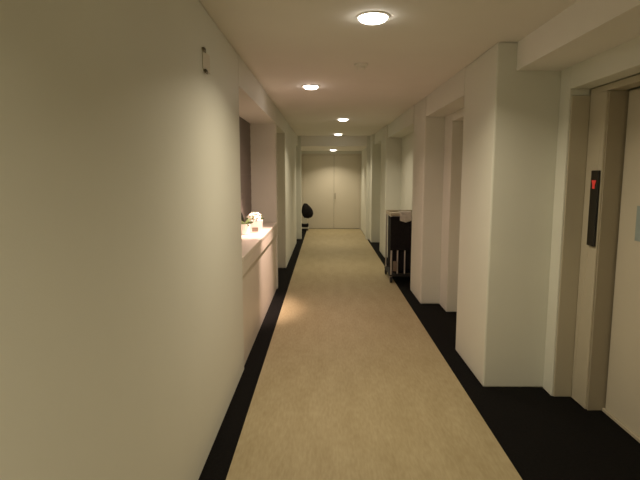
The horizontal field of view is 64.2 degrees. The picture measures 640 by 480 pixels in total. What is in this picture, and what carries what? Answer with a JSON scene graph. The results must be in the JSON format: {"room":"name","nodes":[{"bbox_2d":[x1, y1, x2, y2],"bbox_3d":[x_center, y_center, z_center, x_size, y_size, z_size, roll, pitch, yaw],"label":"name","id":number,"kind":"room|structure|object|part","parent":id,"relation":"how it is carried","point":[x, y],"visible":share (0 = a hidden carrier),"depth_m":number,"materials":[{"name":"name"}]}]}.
{"room":"hotel corridor","nodes":[
{"label":"hotel corridor","id":0,"kind":"room"},
{"bbox_2d":[0,0,243,479],"bbox_3d":[-0.799,0.176,1.175,0.380,2.350,5.270,0,7,1],"label":"wall","id":1,"kind":"structure","parent":0,"point":[122,336],"depth_m":1.50,"materials":[{"name":"paint"}]},
{"bbox_2d":[202,47,209,73],"bbox_3d":[-0.586,-0.919,2.646,0.012,0.121,0.167,0,7,1],"label":"wall bracket","id":2,"kind":"object","parent":1,"relation":"attached to","point":[205,57],"visible":1,"depth_m":2.62,"materials":[{"name":"paint"}]},
{"bbox_2d":[238,54,284,132],"bbox_3d":[-0.722,-1.494,5.778,0.320,0.220,4.290,0,7,1],"label":"wall","id":3,"kind":"structure","parent":0,"point":[255,105],"depth_m":4.97,"materials":[{"name":"paint"}]},
{"bbox_2d":[248,122,277,288],"bbox_3d":[-0.745,-0.524,6.585,0.380,2.350,0.080,0,7,1],"label":"wall","id":4,"kind":"structure","parent":0,"point":[263,138],"depth_m":6.50,"materials":[{"name":"paint"}]},
{"bbox_2d":[276,120,301,267],"bbox_3d":[-0.702,-1.094,10.988,0.380,2.350,5.940,0,7,1],"label":"wall","id":5,"kind":"structure","parent":0,"point":[286,142],"depth_m":8.21,"materials":[{"name":"paint"}]},
{"bbox_2d":[296,136,301,238],"bbox_3d":[-0.657,-1.190,11.726,0.455,2.350,0.150,0,7,1],"label":"wall","id":6,"kind":"structure","parent":0,"point":[298,148],"depth_m":11.66,"materials":[{"name":"paint"}]},
{"bbox_2d":[301,151,360,153],"bbox_3d":[0.588,-1.480,13.970,3.500,2.350,0.100,0,7,1],"label":"wall","id":7,"kind":"structure","parent":0,"point":[302,152],"depth_m":13.81,"materials":[{"name":"paint"}]},
{"bbox_2d":[303,155,333,227],"bbox_3d":[-0.043,-1.312,13.978,0.844,1.998,0.040,0,7,1],"label":"door","id":8,"kind":"structure","parent":7,"relation":"in","point":[318,170],"depth_m":13.95,"materials":[{"name":"paint"}]},
{"bbox_2d":[301,154,360,228],"bbox_3d":[0.310,-1.327,13.975,1.625,2.045,0.095,0,7,1],"label":"trim","id":9,"kind":"structure","parent":7,"relation":"attached to","point":[301,154],"depth_m":13.87,"materials":[{"name":"paint"}]},
{"bbox_2d":[334,155,359,227],"bbox_3d":[0.734,-1.307,13.944,0.700,1.998,0.094,0,7,1],"label":"door","id":10,"kind":"structure","parent":7,"relation":"in","point":[346,167],"depth_m":13.95,"materials":[{"name":"paint"}]},
{"bbox_2d":[301,136,366,150],"bbox_3d":[0.298,-2.378,12.647,1.625,0.230,2.300,0,7,1],"label":"beam","id":11,"kind":"structure","parent":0,"point":[308,143],"depth_m":11.51,"materials":[{"name":"paint"}]},
{"bbox_2d":[361,134,380,241],"bbox_3d":[1.341,-1.293,12.525,0.545,2.350,2.800,0,7,1],"label":"wall","id":12,"kind":"structure","parent":0,"point":[371,155],"depth_m":11.28,"materials":[{"name":"paint"}]},
{"bbox_2d":[199,0,577,135],"bbox_3d":[0.511,-1.694,6.078,3.500,0.100,15.700,0,7,1],"label":"ceiling","id":13,"kind":"structure","parent":0,"point":[287,45],"depth_m":3.40,"materials":[{"name":"paint"}]},
{"bbox_2d":[302,85,319,89],"bbox_3d":[-0.090,-1.486,4.971,0.170,0.028,0.170,0,7,1],"label":"recessed light","id":14,"kind":"object","parent":13,"relation":"in","point":[310,87],"visible":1,"depth_m":4.92,"materials":[{"name":"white glass"}]},
{"bbox_2d":[304,86,317,89],"bbox_3d":[-0.090,-1.485,4.972,0.136,0.025,0.136,0,7,1],"label":"diffuser","id":15,"kind":"object","parent":14,"relation":"attached to","point":[306,87],"depth_m":4.93,"materials":[{"name":"white glass"}]},
{"bbox_2d":[354,63,367,69],"bbox_3d":[0.320,-1.350,3.977,0.110,0.042,0.110,0,7,1],"label":"smoke detector","id":16,"kind":"object","parent":13,"relation":"attached to","point":[360,66],"visible":1,"depth_m":3.94,"materials":[{"name":"paint"}]},
{"bbox_2d":[356,11,389,24],"bbox_3d":[0.288,-1.200,2.776,0.180,0.032,0.180,0,7,1],"label":"recessed light","id":17,"kind":"object","parent":13,"relation":"in","point":[372,17],"visible":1,"depth_m":2.73,"materials":[{"name":"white glass"}]},
{"bbox_2d":[379,125,401,257],"bbox_3d":[1.373,-0.896,9.460,0.420,2.350,0.820,0,7,1],"label":"wall","id":18,"kind":"structure","parent":0,"point":[390,185],"depth_m":9.05,"materials":[{"name":"paint"}]},
{"bbox_2d":[375,105,414,144],"bbox_3d":[1.302,-1.869,8.680,0.290,0.220,4.680,0,7,1],"label":"wall","id":19,"kind":"structure","parent":0,"point":[403,125],"depth_m":7.62,"materials":[{"name":"paint"}]},
{"bbox_2d":[198,228,639,479],"bbox_3d":[0.511,0.736,6.393,3.500,0.100,15.700,0,7,1],"label":"floor","id":20,"kind":"structure","parent":0,"point":[544,436],"depth_m":3.13,"materials":[{"name":"black carpet"}]},
{"bbox_2d":[242,223,276,364],"bbox_3d":[-0.754,0.388,5.261,0.380,0.879,2.770,0,7,1],"label":"counter","id":21,"kind":"object","parent":20,"relation":"on","point":[258,249],"depth_m":4.81,"materials":[{"name":"laminate"}]},
{"bbox_2d":[241,213,252,234],"bbox_3d":[-0.775,-0.186,5.247,0.188,0.261,0.154,0,7,1],"label":"potted plant","id":22,"kind":"object","parent":21,"relation":"on","point":[245,226],"visible":0.84,"depth_m":5.22,"materials":[{"name":"green plant"}]},
{"bbox_3d":[-0.779,-0.112,5.257,0.120,0.110,0.120,0,7,1],"label":"pot","id":23,"kind":"part","parent":22,"relation":"part of","materials":[{"name":"white ceramic"}]},
{"bbox_2d":[245,212,263,232],"bbox_3d":[-0.697,-0.194,5.447,0.205,0.224,0.196,-1,7,-8],"label":"potted plant","id":24,"kind":"object","parent":21,"relation":"on","point":[256,226],"visible":0.89,"depth_m":5.38,"materials":[{"name":"white ceramic"}]},
{"bbox_3d":[-0.697,-0.150,5.453,0.167,0.135,0.167,-1,7,-8],"label":"pot","id":25,"kind":"part","parent":24,"relation":"part of","materials":[{"name":"white ceramic"}]},
{"bbox_2d":[242,223,276,261],"bbox_3d":[-0.754,-0.031,5.207,0.380,0.035,2.770,0,7,1],"label":"countertop","id":26,"kind":"structure","parent":21,"relation":"on","point":[250,241],"depth_m":4.94,"materials":[{"name":"stone"}]},
{"bbox_2d":[226,229,521,479],"bbox_3d":[0.305,0.683,6.388,1.462,0.006,15.460,0,7,1],"label":"carpet runner","id":27,"kind":"object","parent":20,"relation":"on","point":[352,384],"visible":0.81,"depth_m":3.50,"materials":[{"name":"beige carpet"}]},
{"bbox_2d":[302,198,308,230],"bbox_3d":[-0.397,-0.686,13.579,0.200,0.862,0.220,0,7,1],"label":"luggage trolley","id":28,"kind":"object","parent":27,"relation":"on","point":[305,224],"visible":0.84,"depth_m":13.53,"materials":[{"name":"white metal"}]},
{"bbox_2d":[302,203,312,217],"bbox_3d":[-0.334,-0.778,13.546,0.312,0.409,0.168,0,7,1],"label":"shoulder bag","id":29,"kind":"object","parent":28,"relation":"on","point":[307,212],"visible":0.95,"depth_m":13.48,"materials":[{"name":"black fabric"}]},
{"bbox_2d":[384,210,411,282],"bbox_3d":[1.201,0.073,7.308,0.470,0.965,0.680,0,7,1],"label":"cart","id":30,"kind":"object","parent":27,"relation":"on","point":[399,232],"visible":0.59,"depth_m":7.04,"materials":[{"name":"metal"}]},
{"bbox_3d":[1.201,0.055,7.306,0.452,0.845,0.621,0,7,1],"label":"frame","id":31,"kind":"part","parent":30,"relation":"part of","materials":[{"name":"metal"}]},
{"bbox_2d":[384,267,410,276],"bbox_3d":[1.201,0.454,7.358,0.470,0.024,0.640,0,7,1],"label":"shelf","id":32,"kind":"object","parent":30,"relation":"attached to","point":[387,269],"depth_m":7.07,"materials":[{"name":"black metal"}]},
{"bbox_2d":[386,210,411,215],"bbox_3d":[1.201,-0.386,7.249,0.460,0.040,0.630,0,7,1],"label":"tray","id":33,"kind":"object","parent":30,"relation":"on","point":[388,212],"depth_m":7.43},
{"bbox_2d":[399,211,411,221],"bbox_3d":[1.163,-0.320,6.971,0.160,0.149,0.153,0,7,1],"label":"towel","id":34,"kind":"object","parent":30,"relation":"on","point":[405,216],"visible":1,"depth_m":6.90,"materials":[{"name":"white fabric"}]},
{"bbox_2d":[400,108,463,311],"bbox_3d":[1.475,-0.532,6.643,0.160,2.350,4.860,0,7,1],"label":"wall","id":35,"kind":"structure","parent":0,"point":[453,139],"depth_m":5.54,"materials":[{"name":"paint"}]},
{"bbox_2d":[410,42,610,386],"bbox_3d":[1.554,-0.316,4.976,0.790,2.350,3.060,0,7,1],"label":"wall","id":36,"kind":"structure","parent":0,"point":[510,123],"depth_m":3.56,"materials":[{"name":"paint"}]},
{"bbox_2d":[516,0,639,70],"bbox_3d":[1.405,-0.878,0.861,0.290,0.180,4.960,0,7,1],"label":"beam","id":37,"kind":"structure","parent":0,"point":[586,29],"depth_m":2.62,"materials":[{"name":"paint"}]},
{"bbox_2d":[543,36,639,395],"bbox_3d":[1.614,0.199,0.998,0.129,2.350,4.960,0,7,1],"label":"wall","id":38,"kind":"structure","parent":0,"point":[621,61],"depth_m":3.29,"materials":[{"name":"paint"}]},
{"bbox_2d":[553,74,639,442],"bbox_3d":[1.730,0.157,2.562,0.310,2.029,1.572,0,7,1],"label":"elevator","id":39,"kind":"object","parent":38,"relation":"attached to","point":[597,357],"visible":1,"depth_m":3.15,"materials":[{"name":"paint"}]},
{"bbox_2d":[587,170,600,246],"bbox_3d":[1.692,-0.195,3.157,0.018,0.467,0.086,0,7,1],"label":"indicator","id":40,"kind":"object","parent":39,"relation":"attached to","point":[595,174],"visible":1,"depth_m":3.14,"materials":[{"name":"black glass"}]},
{"bbox_2d":[592,180,595,188],"bbox_3d":[1.683,-0.342,3.138,0.002,0.052,0.052,0,7,1],"label":"light","id":41,"kind":"object","parent":40,"relation":"attached to","point":[593,181],"depth_m":3.13,"materials":[{"name":"red plastic"}]},
{"bbox_3d":[1.840,1.153,2.707,0.090,0.017,1.109,0,7,1],"label":"sill","id":42,"kind":"part","parent":39,"relation":"part of","materials":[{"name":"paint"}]},
{"bbox_3d":[1.828,0.133,2.849,0.030,1.965,0.547,0,7,1],"label":"door panel","id":43,"kind":"part","parent":39,"relation":"part of","materials":[{"name":"paint"}]},
{"bbox_2d":[634,206,639,241],"bbox_3d":[1.811,-0.087,2.854,0.003,0.200,0.140,0,7,1],"label":"notice","id":44,"kind":"object","parent":39,"relation":"attached to","point":[637,228],"visible":1,"depth_m":2.91,"materials":[{"name":"white paper"}]},
{"bbox_2d":[611,73,639,89],"bbox_3d":[1.935,-0.006,2.582,0.080,2.350,1.760,0,7,1],"label":"wall","id":45,"kind":"structure","parent":0,"point":[638,73],"depth_m":3.11,"materials":[{"name":"paint"}]},
{"bbox_3d":[-0.999,-0.341,5.169,0.100,2.350,2.780,0,7,1],"label":"wall","id":46,"kind":"structure","parent":0,"visible":0},
{"bbox_2d":[239,116,251,221],"bbox_3d":[-0.912,-0.668,5.126,0.044,1.245,2.760,0,7,1],"label":"roller shutter","id":47,"kind":"object","parent":46,"relation":"attached to","point":[244,126],"visible":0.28,"depth_m":6.05,"materials":[{"name":"grey"}]}
]}

